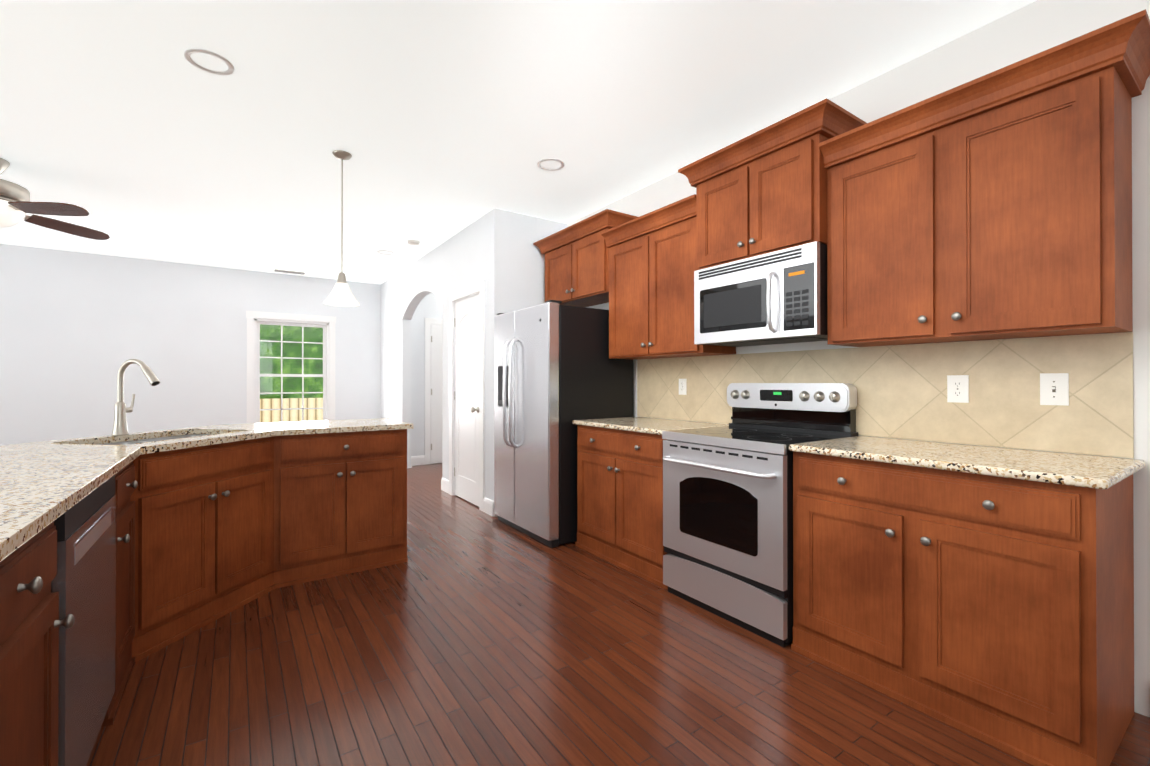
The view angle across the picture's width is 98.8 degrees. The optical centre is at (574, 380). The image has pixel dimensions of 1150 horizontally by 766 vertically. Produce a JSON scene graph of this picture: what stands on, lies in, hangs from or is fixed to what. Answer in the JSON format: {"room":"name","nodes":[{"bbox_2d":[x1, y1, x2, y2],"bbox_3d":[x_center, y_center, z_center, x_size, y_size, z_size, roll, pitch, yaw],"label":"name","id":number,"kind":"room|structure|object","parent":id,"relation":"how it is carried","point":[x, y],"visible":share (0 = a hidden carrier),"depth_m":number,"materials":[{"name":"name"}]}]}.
{"room":"kitchen","nodes":[
{"label":"kitchen","id":0,"kind":"room"},
{"bbox_2d":[0,244,380,444],"bbox_3d":[-5.186,-0.155,6.426,9.800,2.740,0.120,0,0,-35],"label":"wall","id":1,"kind":"structure","parent":0,"point":[78,330],"depth_m":6.19,"materials":[{"name":"paint"}]},
{"bbox_2d":[246,311,335,422],"bbox_3d":[-4.093,-0.068,7.148,1.150,1.782,0.170,0,0,-35],"label":"window","id":2,"kind":"structure","parent":1,"relation":"in","point":[256,319],"depth_m":7.12,"materials":[{"name":"white"}]},
{"bbox_2d":[411,293,442,463],"bbox_3d":[-1.535,-0.149,7.666,2.140,2.740,0.120,0,0,-35],"label":"wall","id":3,"kind":"structure","parent":0,"point":[430,305],"depth_m":7.11,"materials":[{"name":"paint"}]},
{"bbox_2d":[424,318,442,464],"bbox_3d":[-1.792,0.157,7.404,0.930,2.125,0.018,0,0,-35],"label":"door frame","id":4,"kind":"structure","parent":3,"relation":"attached to","point":[427,441],"depth_m":7.16,"materials":[{"name":"white wood"}]},
{"bbox_2d":[431,324,442,462],"bbox_3d":[-1.774,0.195,7.375,0.757,2.025,0.081,0,0,-35],"label":"hall door","id":5,"kind":"structure","parent":3,"relation":"in","point":[436,383],"depth_m":7.23,"materials":[{"name":"white wood"}]},
{"bbox_2d":[381,208,506,500],"bbox_3d":[-1.847,-0.156,6.128,0.120,2.740,4.160,0,0,-35],"label":"wall","id":6,"kind":"structure","parent":0,"point":[474,252],"depth_m":5.38,"materials":[{"name":"paint"}]},
{"bbox_2d":[441,477,448,493],"bbox_3d":[-1.406,1.144,5.363,0.016,0.135,0.250,0,0,-35],"label":"baseboard","id":7,"kind":"structure","parent":6,"relation":"attached to","point":[444,482],"depth_m":5.36,"materials":[{"name":"white wood"}]},
{"bbox_2d":[454,294,478,506],"bbox_3d":[-1.088,0.190,4.905,0.110,2.014,0.690,0,0,-35],"label":"closet door","id":8,"kind":"structure","parent":6,"relation":"in","point":[466,396],"depth_m":4.91,"materials":[{"name":"white wood"}]},
{"bbox_2d":[449,281,484,511],"bbox_3d":[-1.037,0.147,4.935,0.138,2.125,0.880,0,0,-35],"label":"door frame","id":9,"kind":"structure","parent":6,"relation":"attached to","point":[468,292],"depth_m":4.70,"materials":[{"name":"white wood"}]},
{"bbox_2d":[0,0,1035,283],"bbox_3d":[-1.989,-1.569,1.791,9.800,0.050,11.750,0,0,-35],"label":"ceiling","id":10,"kind":"structure","parent":0,"point":[130,128],"depth_m":2.75,"materials":[{"name":"paint"}]},
{"bbox_2d":[0,158,109,239],"bbox_3d":[-4.121,-1.155,3.373,1.284,0.765,1.341,0,0,-35],"label":"ceiling fan","id":11,"kind":"object","parent":10,"relation":"hanging from","point":[16,205],"visible":1,"depth_m":3.44,"materials":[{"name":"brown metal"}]},
{"bbox_2d":[184,48,233,74],"bbox_3d":[-1.768,-1.548,2.387,0.196,0.027,0.196,0,0,-35],"label":"recessed light","id":12,"kind":"object","parent":10,"relation":"in","point":[190,51],"visible":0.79,"depth_m":2.37,"materials":[{"name":"white"}]},
{"bbox_2d":[273,269,306,274],"bbox_3d":[-3.997,-1.519,6.910,0.400,0.008,0.180,0,0,-35],"label":"ceiling vent","id":13,"kind":"object","parent":10,"relation":"in","point":[289,271],"visible":0.98,"depth_m":6.87,"materials":[{"name":"white plastic"}]},
{"bbox_2d":[323,150,359,306],"bbox_3d":[-1.583,-1.027,3.350,0.228,1.020,0.228,0,0,-35],"label":"pendant light","id":14,"kind":"object","parent":10,"relation":"hanging from","point":[341,294],"visible":1,"depth_m":3.33,"materials":[{"name":"white glass"}]},
{"bbox_2d":[377,250,393,254],"bbox_3d":[-2.259,-1.533,5.886,0.196,0.027,0.196,0,0,-35],"label":"recessed light","id":15,"kind":"object","parent":10,"relation":"in","point":[385,254],"visible":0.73,"depth_m":5.87,"materials":[{"name":"white"}]},
{"bbox_2d":[408,240,419,245],"bbox_3d":[-1.775,-1.511,5.430,0.130,0.036,0.130,0,0,-35],"label":"smoke detector","id":16,"kind":"object","parent":10,"relation":"attached to","point":[414,242],"visible":1,"depth_m":5.39,"materials":[{"name":"white plastic"}]},
{"bbox_2d":[537,158,563,170],"bbox_3d":[-0.173,-1.543,3.510,0.196,0.027,0.196,0,0,-35],"label":"recessed light","id":17,"kind":"object","parent":10,"relation":"in","point":[557,160],"visible":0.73,"depth_m":3.50,"materials":[{"name":"white"}]},
{"bbox_2d":[507,211,566,312],"bbox_3d":[-0.380,-0.162,4.685,0.660,2.740,0.120,0,0,-35],"label":"wall","id":18,"kind":"structure","parent":0,"point":[525,273],"depth_m":4.56,"materials":[{"name":"paint"}]},
{"bbox_2d":[491,500,497,516],"bbox_3d":[-0.398,1.140,4.585,0.795,0.135,0.016,0,0,-35],"label":"baseboard","id":19,"kind":"structure","parent":18,"relation":"attached to","point":[492,502],"depth_m":4.37,"materials":[{"name":"white wood"}]},
{"bbox_2d":[86,463,1149,765],"bbox_3d":[-1.989,1.221,1.780,9.800,0.050,11.750,0,0,-35],"label":"floor","id":20,"kind":"structure","parent":0,"point":[468,633],"depth_m":1.95,"materials":[{"name":"brown wood"}]},
{"bbox_2d":[0,522,71,765],"bbox_3d":[-1.334,0.751,0.779,0.620,0.882,0.598,0,0,-35],"label":"base cabinet","id":21,"kind":"object","parent":20,"relation":"on","point":[30,622],"depth_m":1.03,"materials":[{"name":"brown wood"}]},
{"bbox_2d":[51,475,115,765],"bbox_3d":[-1.669,0.756,1.292,0.600,0.876,0.614,0,0,-35],"label":"dishwasher","id":22,"kind":"object","parent":20,"relation":"on","point":[83,582],"visible":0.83,"depth_m":1.37,"materials":[{"name":"silver metal"}]},
{"bbox_2d":[72,461,137,727],"bbox_3d":[-1.992,0.755,1.734,0.620,0.882,0.466,0,0,-35],"label":"base cabinet","id":23,"kind":"object","parent":20,"relation":"on","point":[125,482],"depth_m":1.90,"materials":[{"name":"brown wood"}]},
{"bbox_2d":[0,418,413,561],"bbox_3d":[-1.174,0.297,1.659,2.004,0.034,3.884,0,0,-35],"label":"countertop","id":24,"kind":"structure","parent":23,"relation":"on","point":[43,484],"depth_m":1.76,"materials":[{"name":"stone"}]},
{"bbox_2d":[111,359,159,435],"bbox_3d":[-2.284,0.086,2.569,0.208,0.398,0.228,0,0,-35],"label":"faucet","id":25,"kind":"object","parent":24,"relation":"on","point":[121,410],"visible":1,"depth_m":2.56,"materials":[{"name":"silver metal"}]},
{"bbox_2d":[96,434,212,444],"bbox_3d":[-2.119,0.418,2.530,0.470,0.203,0.768,0,0,10],"label":"sink","id":26,"kind":"object","parent":24,"relation":"in","point":[151,439],"visible":0.04,"depth_m":2.69,"materials":[{"name":"silver metal"}]},
{"bbox_2d":[130,436,275,661],"bbox_3d":[-2.084,0.758,2.522,0.652,0.882,0.778,0,0,10],"label":"base cabinet","id":27,"kind":"object","parent":20,"relation":"on","point":[204,535],"visible":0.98,"depth_m":2.38,"materials":[{"name":"brown wood"}]},
{"bbox_2d":[274,429,407,588],"bbox_3d":[-1.587,0.762,3.296,0.760,0.882,0.652,0,0,-35],"label":"base cabinet","id":28,"kind":"object","parent":20,"relation":"on","point":[340,503],"visible":1,"depth_m":3.03,"materials":[{"name":"brown wood"}]},
{"bbox_2d":[494,300,633,547],"bbox_3d":[-0.144,0.314,4.093,0.882,1.783,0.902,0,0,-35],"label":"refrigerator","id":29,"kind":"object","parent":20,"relation":"on","point":[557,371],"visible":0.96,"depth_m":3.71,"materials":[{"name":"silver metal"}]},
{"bbox_2d":[575,425,667,588],"bbox_3d":[0.506,0.762,3.382,0.652,0.882,0.926,0,0,-35],"label":"base cabinet","id":30,"kind":"object","parent":20,"relation":"on","point":[619,498],"visible":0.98,"depth_m":3.16,"materials":[{"name":"brown wood"}]},
{"bbox_2d":[573,417,728,434],"bbox_3d":[0.512,0.304,3.394,0.650,0.030,0.939,0,0,-35],"label":"countertop","id":31,"kind":"structure","parent":30,"relation":"on","point":[657,426],"depth_m":3.29,"materials":[{"name":"stone"}]},
{"bbox_2d":[662,383,857,647],"bbox_3d":[0.955,0.608,2.663,0.730,1.185,0.758,0,0,-35],"label":"range","id":32,"kind":"object","parent":20,"relation":"on","point":[728,519],"visible":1,"depth_m":2.50,"materials":[{"name":"silver metal"}]},
{"bbox_2d":[791,451,1133,765],"bbox_3d":[1.473,0.756,1.978,0.652,0.882,0.946,0,0,-35],"label":"base cabinet","id":33,"kind":"object","parent":20,"relation":"on","point":[996,611],"visible":1,"depth_m":1.67,"materials":[{"name":"brown wood"}]},
{"bbox_2d":[789,436,1145,489],"bbox_3d":[1.490,0.298,1.975,0.650,0.030,0.977,0,0,-35],"label":"countertop","id":34,"kind":"structure","parent":33,"relation":"on","point":[1093,471],"depth_m":1.78,"materials":[{"name":"stone"}]},
{"bbox_2d":[567,0,1149,716],"bbox_3d":[2.009,-0.173,1.905,0.120,2.740,7.410,0,0,-35],"label":"wall","id":35,"kind":"structure","parent":0,"point":[1029,30],"depth_m":1.96,"materials":[{"name":"paint"}]},
{"bbox_2d":[533,209,637,306],"bbox_3d":[0.087,-0.978,4.242,0.392,0.598,1.100,0,0,-35],"label":"upper cabinet","id":36,"kind":"object","parent":35,"relation":"attached to","point":[577,264],"visible":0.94,"depth_m":4.09,"materials":[{"name":"brown wood"}]},
{"bbox_2d":[601,194,735,359],"bbox_3d":[0.620,-0.645,3.467,0.392,0.953,0.924,0,0,-35],"label":"upper cabinet","id":37,"kind":"object","parent":35,"relation":"attached to","point":[652,261],"visible":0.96,"depth_m":3.34,"materials":[{"name":"brown wood"}]},
{"bbox_2d":[678,98,866,270],"bbox_3d":[1.074,-0.972,2.752,0.457,0.621,0.916,0,0,-35],"label":"upper cabinet","id":38,"kind":"object","parent":35,"relation":"attached to","point":[762,191],"visible":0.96,"depth_m":2.56,"materials":[{"name":"brown wood"}]},
{"bbox_2d":[694,241,827,346],"bbox_3d":[1.072,-0.436,2.748,0.462,0.443,0.758,0,0,-35],"label":"microwave","id":39,"kind":"object","parent":38,"relation":"attached to","point":[777,297],"visible":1,"depth_m":2.58,"materials":[{"name":"silver metal"}]},
{"bbox_2d":[637,332,1133,457],"bbox_3d":[1.260,0.058,2.875,0.010,0.455,2.660,0,0,-35],"label":"tile backsplash","id":40,"kind":"structure","parent":35,"relation":"attached to","point":[901,391],"depth_m":2.21,"materials":[{"name":"beige tile"}]},
{"bbox_2d":[679,379,686,394],"bbox_3d":[0.776,0.046,3.562,0.007,0.116,0.072,0,0,-35],"label":"electrical outlet","id":41,"kind":"object","parent":40,"relation":"attached to","point":[682,386],"visible":1,"depth_m":3.56,"materials":[{"name":"white plastic"}]},
{"bbox_2d":[947,375,968,402],"bbox_3d":[1.711,0.038,2.205,0.007,0.122,0.078,0,0,-35],"label":"electrical outlet","id":42,"kind":"object","parent":40,"relation":"attached to","point":[957,388],"visible":1,"depth_m":2.20,"materials":[{"name":"white plastic"}]},
{"bbox_2d":[1040,373,1068,405],"bbox_3d":[1.886,0.035,1.943,0.016,0.126,0.082,0,0,-35],"label":"switch plate","id":43,"kind":"object","parent":40,"relation":"attached to","point":[1054,388],"visible":1,"depth_m":1.94,"materials":[{"name":"white plastic"}]},
{"bbox_2d":[818,9,1149,346],"bbox_3d":[1.609,-0.651,2.032,0.392,0.953,1.023,0,0,-35],"label":"upper cabinet","id":44,"kind":"object","parent":35,"relation":"attached to","point":[996,204],"visible":1,"depth_m":1.84,"materials":[{"name":"brown wood"}]},
{"label":"outside","id":45,"kind":"structure","parent":0,"visible":0},
{"bbox_2d":[260,324,322,422],"bbox_3d":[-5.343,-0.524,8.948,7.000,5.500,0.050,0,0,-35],"label":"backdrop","id":46,"kind":"structure","parent":45,"point":[285,365],"depth_m":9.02,"materials":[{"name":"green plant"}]}
]}

